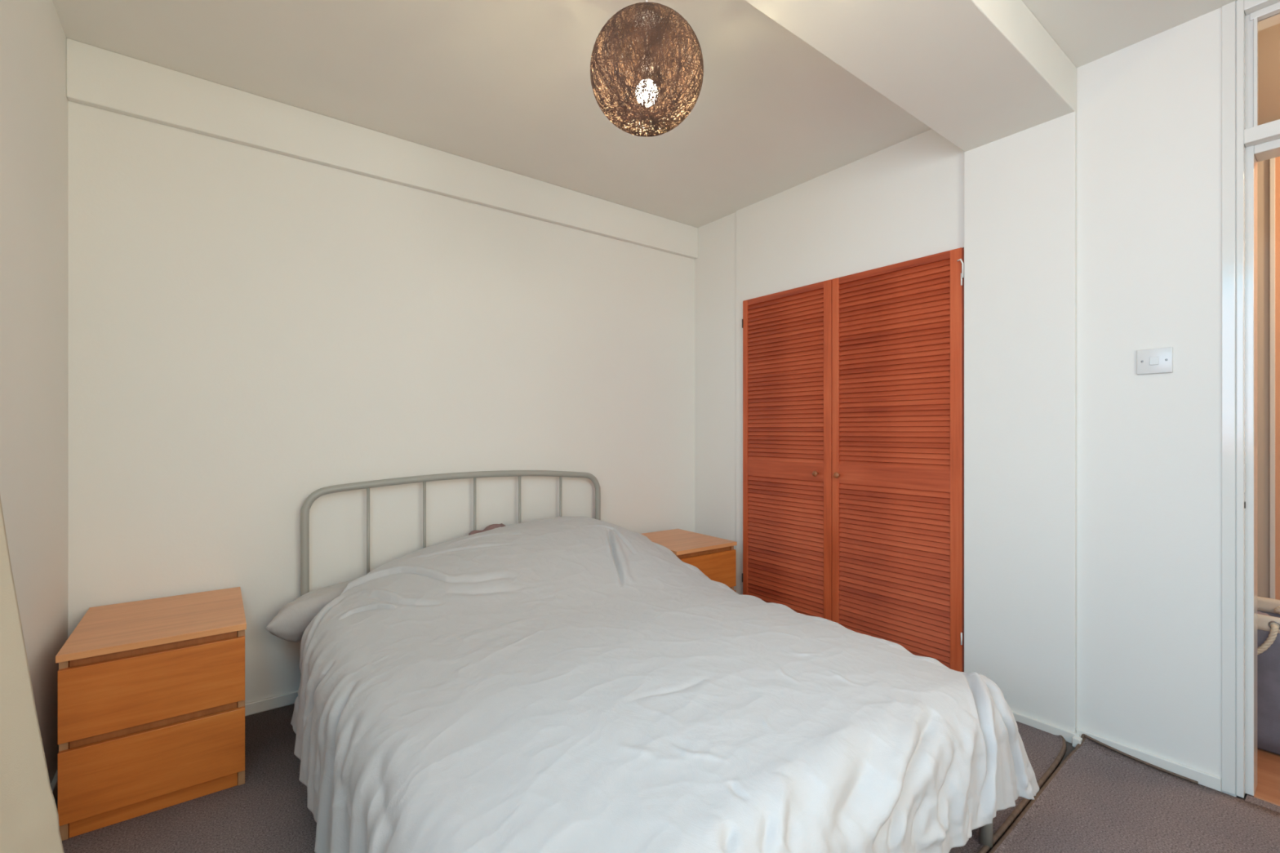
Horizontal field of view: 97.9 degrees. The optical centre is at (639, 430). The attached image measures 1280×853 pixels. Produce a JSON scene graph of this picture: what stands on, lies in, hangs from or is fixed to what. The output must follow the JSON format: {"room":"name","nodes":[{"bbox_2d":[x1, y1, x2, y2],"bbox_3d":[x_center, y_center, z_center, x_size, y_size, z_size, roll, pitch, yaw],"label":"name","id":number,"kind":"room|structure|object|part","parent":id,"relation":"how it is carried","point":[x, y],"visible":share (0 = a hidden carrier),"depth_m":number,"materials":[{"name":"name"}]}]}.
{"room":"bedroom","nodes":[
{"label":"bedroom","id":0,"kind":"room"},
{"bbox_2d":[0,0,67,784],"bbox_3d":[-0.824,-0.051,0.288,0.150,2.603,4.059,0,0,-37],"label":"wall","id":1,"kind":"structure","parent":0,"point":[33,100],"depth_m":1.61,"materials":[{"name":"paint"}]},
{"bbox_2d":[50,768,57,800],"bbox_3d":[-0.755,1.125,0.333,0.014,0.050,4.045,0,0,-37],"label":"baseboard","id":2,"kind":"structure","parent":1,"relation":"attached to","point":[54,785],"depth_m":1.74,"materials":[{"name":"paint"}]},
{"bbox_3d":[-0.382,-1.235,-0.103,0.077,0.023,2.400,0,0,-37],"label":"rail","id":3,"kind":"object","parent":1,"relation":"attached to","visible":0},
{"bbox_2d":[0,496,64,852],"bbox_3d":[-0.885,-0.045,0.734,0.215,2.330,0.361,0,0,-37],"label":"curtain","id":4,"kind":"object","parent":3,"relation":"hanging from","point":[29,816],"visible":1,"depth_m":0.86,"materials":[{"name":"fabric"}]},
{"bbox_2d":[67,99,694,716],"bbox_3d":[-0.844,-0.051,2.921,3.315,2.603,0.150,0,0,-37],"label":"wall","id":5,"kind":"structure","parent":0,"point":[252,332],"depth_m":2.40,"materials":[{"name":"paint"}]},
{"bbox_2d":[244,690,297,715],"bbox_3d":[-0.810,1.126,2.844,2.975,0.048,0.014,0,0,-37],"label":"baseboard","id":6,"kind":"structure","parent":5,"relation":"attached to","point":[284,700],"depth_m":2.29,"materials":[{"name":"paint"}]},
{"bbox_2d":[66,38,697,258],"bbox_3d":[-0.804,-1.252,2.836,2.975,0.203,0.035,0,0,-37],"label":"beam","id":7,"kind":"structure","parent":5,"relation":"attached to","point":[99,77],"depth_m":2.41,"materials":[{"name":"paint"}]},
{"bbox_2d":[52,0,1279,227],"bbox_3d":[1.210,-1.413,1.748,5.155,0.120,4.509,0,0,-37],"label":"ceiling","id":8,"kind":"structure","parent":0,"point":[506,85],"depth_m":2.13,"materials":[{"name":"paint"}]},
{"bbox_2d":[590,0,703,137],"bbox_3d":[0.019,-1.086,1.520,0.308,0.533,0.308,0,0,-42],"label":"pendant lamp","id":9,"kind":"object","parent":8,"relation":"hanging from","point":[654,120],"visible":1,"depth_m":1.42,"materials":[{"name":"brown wicker"}]},
{"bbox_3d":[0.018,-0.917,1.520,0.062,0.062,0.062,0,0,-37],"label":"bulb","id":10,"kind":"part","parent":9,"relation":"part of","materials":[{"name":"white glass"}]},
{"bbox_2d":[694,7,1236,797],"bbox_3d":[1.639,-0.051,2.170,0.120,2.603,4.059,0,0,-37],"label":"wall","id":11,"kind":"structure","parent":0,"point":[1148,110],"depth_m":1.98,"materials":[{"name":"paint"}]},
{"bbox_2d":[744,0,1076,151],"bbox_3d":[0.337,-1.268,1.333,2.965,0.170,0.382,0,0,-37],"label":"ceiling beam","id":12,"kind":"structure","parent":11,"relation":"attached to","point":[977,73],"depth_m":1.79,"materials":[{"name":"paint"}]},
{"bbox_2d":[964,111,1076,733],"bbox_3d":[1.505,-0.013,2.228,0.024,2.345,0.386,0,0,-37],"label":"pillar","id":13,"kind":"structure","parent":11,"relation":"attached to","point":[1020,188],"depth_m":2.20,"materials":[{"name":"paint"}]},
{"bbox_2d":[1012,711,1221,791],"bbox_3d":[1.094,1.130,2.744,0.062,0.060,2.457,0,0,-37],"label":"baseboard","id":14,"kind":"structure","parent":11,"relation":"attached to","point":[1205,779],"depth_m":1.94,"materials":[{"name":"paint"}]},
{"bbox_2d":[1136,346,1173,374],"bbox_3d":[1.758,-0.237,1.905,0.013,0.086,0.092,0,0,-37],"label":"light switch","id":15,"kind":"object","parent":11,"relation":"attached to","point":[1159,360],"visible":1,"depth_m":1.90,"materials":[{"name":"white plastic"}]},
{"bbox_2d":[1221,0,1279,797],"bbox_3d":[2.195,-0.102,1.442,0.131,2.503,0.948,0,0,-37],"label":"door frame","id":16,"kind":"structure","parent":11,"relation":"in","point":[1244,143],"depth_m":1.76,"materials":[{"name":"paint"}]},
{"bbox_3d":[1.904,0.150,1.755,0.032,0.090,0.002,0,0,-37],"label":"strike plate","id":17,"kind":"part","parent":16,"relation":"part of","materials":[{"name":"white metal"}]},
{"bbox_2d":[1253,791,1279,806],"bbox_3d":[2.186,1.151,1.442,0.045,0.009,0.804,0,0,-37],"label":"trim","id":18,"kind":"structure","parent":11,"relation":"attached to","point":[1270,799],"depth_m":1.74,"materials":[{"name":"brown wood"}]},
{"bbox_2d":[1057,741,1279,799],"bbox_3d":[1.210,1.202,1.748,5.155,0.096,4.509,0,0,-37],"label":"floor","id":19,"kind":"structure","parent":0,"point":[1268,762],"depth_m":1.88,"materials":[{"name":"brown wood"}]},
{"bbox_2d":[55,703,1066,852],"bbox_3d":[-0.167,1.151,1.983,2.953,0.017,2.135,0,0,-37],"label":"carpet","id":20,"kind":"object","parent":19,"relation":"on","point":[269,812],"visible":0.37,"depth_m":1.67,"materials":[{"name":"grey carpet"}]},
{"bbox_2d":[55,586,246,840],"bbox_3d":[-1.603,0.886,1.880,0.431,0.527,0.532,0,0,-37],"label":"chest","id":21,"kind":"object","parent":20,"relation":"on","point":[151,692],"visible":0.94,"depth_m":1.68,"materials":[{"name":"brown wood"}]},
{"bbox_3d":[-1.771,0.897,1.766,0.019,0.506,0.510,0,0,-37],"label":"panel","id":22,"kind":"part","parent":21,"relation":"part of","materials":[{"name":"brown wood"}]},
{"bbox_3d":[-1.448,0.769,1.678,0.424,0.204,0.016,0,0,-37],"label":"drawer","id":23,"kind":"part","parent":21,"relation":"part of","materials":[{"name":"brown wood"}]},
{"bbox_3d":[-1.448,0.997,1.678,0.424,0.202,0.016,0,0,-37],"label":"drawer","id":24,"kind":"part","parent":21,"relation":"part of","materials":[{"name":"brown wood"}]},
{"bbox_3d":[-1.466,0.665,1.701,0.385,0.044,0.014,0,0,-37],"label":"drawer rail","id":25,"kind":"part","parent":21,"relation":"part of","materials":[{"name":"brown wood"}]},
{"bbox_3d":[-1.466,0.894,1.701,0.385,0.044,0.014,0,0,-37],"label":"drawer rail","id":26,"kind":"part","parent":21,"relation":"part of","materials":[{"name":"brown wood"}]},
{"bbox_3d":[-1.448,0.897,2.012,0.019,0.506,0.510,0,0,-37],"label":"panel","id":27,"kind":"part","parent":21,"relation":"part of","materials":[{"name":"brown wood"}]},
{"bbox_2d":[300,470,992,848],"bbox_3d":[-0.198,0.677,1.948,1.483,0.946,2.074,0,0,-37],"label":"frame","id":28,"kind":"object","parent":20,"relation":"on","point":[985,833],"visible":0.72,"depth_m":2.50,"materials":[{"name":"grey metal"}]},
{"bbox_3d":[0.962,1.000,1.550,0.033,0.300,0.033,0,0,-37],"label":"leg","id":29,"kind":"part","parent":28,"relation":"part of","materials":[{"name":"grey metal"}]},
{"bbox_3d":[-0.196,0.807,1.945,1.360,0.144,1.990,0,0,-37],"label":"mattress","id":30,"kind":"object","parent":28,"relation":"on","visible":0},
{"bbox_2d":[264,578,355,642],"bbox_3d":[-1.110,0.708,2.315,0.754,0.222,0.308,0,0,-37],"label":"pillow","id":31,"kind":"object","parent":30,"relation":"on","point":[291,620],"visible":0.22,"depth_m":2.13,"materials":[{"name":"grey fabric"}]},
{"bbox_2d":[290,516,1039,852],"bbox_3d":[-0.133,0.764,1.902,1.702,0.636,2.077,0,0,-37],"label":"duvet","id":32,"kind":"object","parent":30,"relation":"on","point":[559,684],"visible":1,"depth_m":1.36,"materials":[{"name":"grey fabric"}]},
{"bbox_2d":[468,523,506,534],"bbox_3d":[-0.742,0.509,2.733,0.177,0.084,0.081,0,0,-37],"label":"cloth","id":33,"kind":"object","parent":32,"relation":"on","point":[493,526],"visible":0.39,"depth_m":2.75,"materials":[{"name":"beige fabric"}]},
{"bbox_2d":[641,528,737,592],"bbox_3d":[0.215,0.886,3.198,0.436,0.527,0.514,0,0,-36],"label":"chest","id":34,"kind":"object","parent":20,"relation":"on","point":[715,557],"visible":0.36,"depth_m":3.06,"materials":[{"name":"brown wood"}]},
{"bbox_3d":[0.341,0.665,3.023,0.390,0.044,0.014,0,0,-36],"label":"drawer rail","id":35,"kind":"part","parent":34,"relation":"part of","materials":[{"name":"brown wood"}]},
{"bbox_3d":[0.358,0.769,2.999,0.429,0.204,0.016,0,0,-36],"label":"drawer","id":36,"kind":"part","parent":34,"relation":"part of","materials":[{"name":"brown wood"}]},
{"bbox_2d":[742,247,964,671],"bbox_3d":[1.040,0.181,2.908,0.168,1.937,1.249,0,0,-37],"label":"wardrobe","id":37,"kind":"object","parent":19,"relation":"on","point":[853,384],"visible":0.93,"depth_m":2.74,"materials":[{"name":"brown wood"}]},
{"bbox_3d":[0.813,0.222,3.139,0.024,0.097,0.524,0,0,-37],"label":"rail","id":38,"kind":"part","parent":37,"relation":"part of","materials":[{"name":"brown wood"}]},
{"bbox_3d":[0.813,-0.765,3.139,0.024,0.034,0.524,0,0,-37],"label":"rail","id":39,"kind":"part","parent":37,"relation":"part of","materials":[{"name":"brown wood"}]},
{"bbox_3d":[0.816,0.176,3.135,0.026,1.917,0.608,0,0,-37],"label":"door","id":40,"kind":"part","parent":37,"relation":"part of","materials":[{"name":"brown wood"}]},
{"bbox_3d":[0.928,0.228,2.942,0.032,0.031,0.031,0,0,-37],"label":"knob","id":41,"kind":"part","parent":37,"relation":"part of","materials":[{"name":"brown wood"}]},
{"bbox_3d":[1.005,0.228,2.841,0.032,0.031,0.031,0,0,-37],"label":"knob","id":42,"kind":"part","parent":37,"relation":"part of","materials":[{"name":"brown wood"}]},
{"bbox_3d":[1.191,0.222,2.644,0.024,0.097,0.543,0,0,-37],"label":"rail","id":43,"kind":"part","parent":37,"relation":"part of","materials":[{"name":"brown wood"}]},
{"bbox_3d":[1.191,-0.765,2.644,0.024,0.034,0.543,0,0,-37],"label":"rail","id":44,"kind":"part","parent":37,"relation":"part of","materials":[{"name":"brown wood"}]},
{"bbox_3d":[1.194,0.176,2.640,0.026,1.917,0.628,0,0,-37],"label":"door","id":45,"kind":"part","parent":37,"relation":"part of","materials":[{"name":"brown wood"}]},
{"bbox_2d":[956,258,963,277],"bbox_3d":[1.367,-0.690,2.378,0.014,0.081,0.024,0,0,-37],"label":"hook","id":46,"kind":"object","parent":37,"relation":"attached to","point":[960,259],"visible":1,"depth_m":2.37,"materials":[{"name":"paint"}]},
{"bbox_2d":[988,733,1279,852],"bbox_3d":[1.063,1.138,0.410,2.997,0.044,1.934,0,0,-37],"label":"carpet","id":47,"kind":"object","parent":19,"relation":"on","point":[1101,797],"visible":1,"depth_m":1.67,"materials":[{"name":"grey carpet"}]},
{"bbox_2d":[1257,596,1279,754],"bbox_3d":[2.339,0.906,2.138,0.371,0.486,0.502,0,0,-37],"label":"laundry basket","id":48,"kind":"object","parent":19,"relation":"on","point":[1268,627],"visible":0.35,"depth_m":1.99,"materials":[{"name":"grey fabric"}]},
{"bbox_2d":[1257,611,1270,616],"bbox_3d":[2.342,0.761,2.134,0.308,0.120,0.503,0,0,-37],"label":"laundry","id":49,"kind":"object","parent":48,"relation":"in","point":[1258,612],"visible":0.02,"depth_m":2.15,"materials":[{"name":"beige fabric"}]},
{"bbox_3d":[2.202,0.752,2.035,0.029,0.137,0.170,0,0,-37],"label":"rope handle","id":50,"kind":"part","parent":48,"relation":"part of","materials":[{"name":"fabric"}]},
{"bbox_2d":[1257,159,1269,598],"bbox_3d":[2.920,-0.102,2.356,0.100,2.503,3.400,0,0,-37],"label":"wall","id":51,"kind":"structure","parent":0,"point":[1263,166],"depth_m":2.47,"materials":[{"name":"paint"}]},
{"bbox_2d":[1269,156,1279,599],"bbox_3d":[3.087,-0.080,2.111,0.100,2.460,0.928,0,0,-37],"label":"door","id":52,"kind":"structure","parent":51,"relation":"in","point":[1274,163],"depth_m":2.45,"materials":[{"name":"paint"}]}
]}

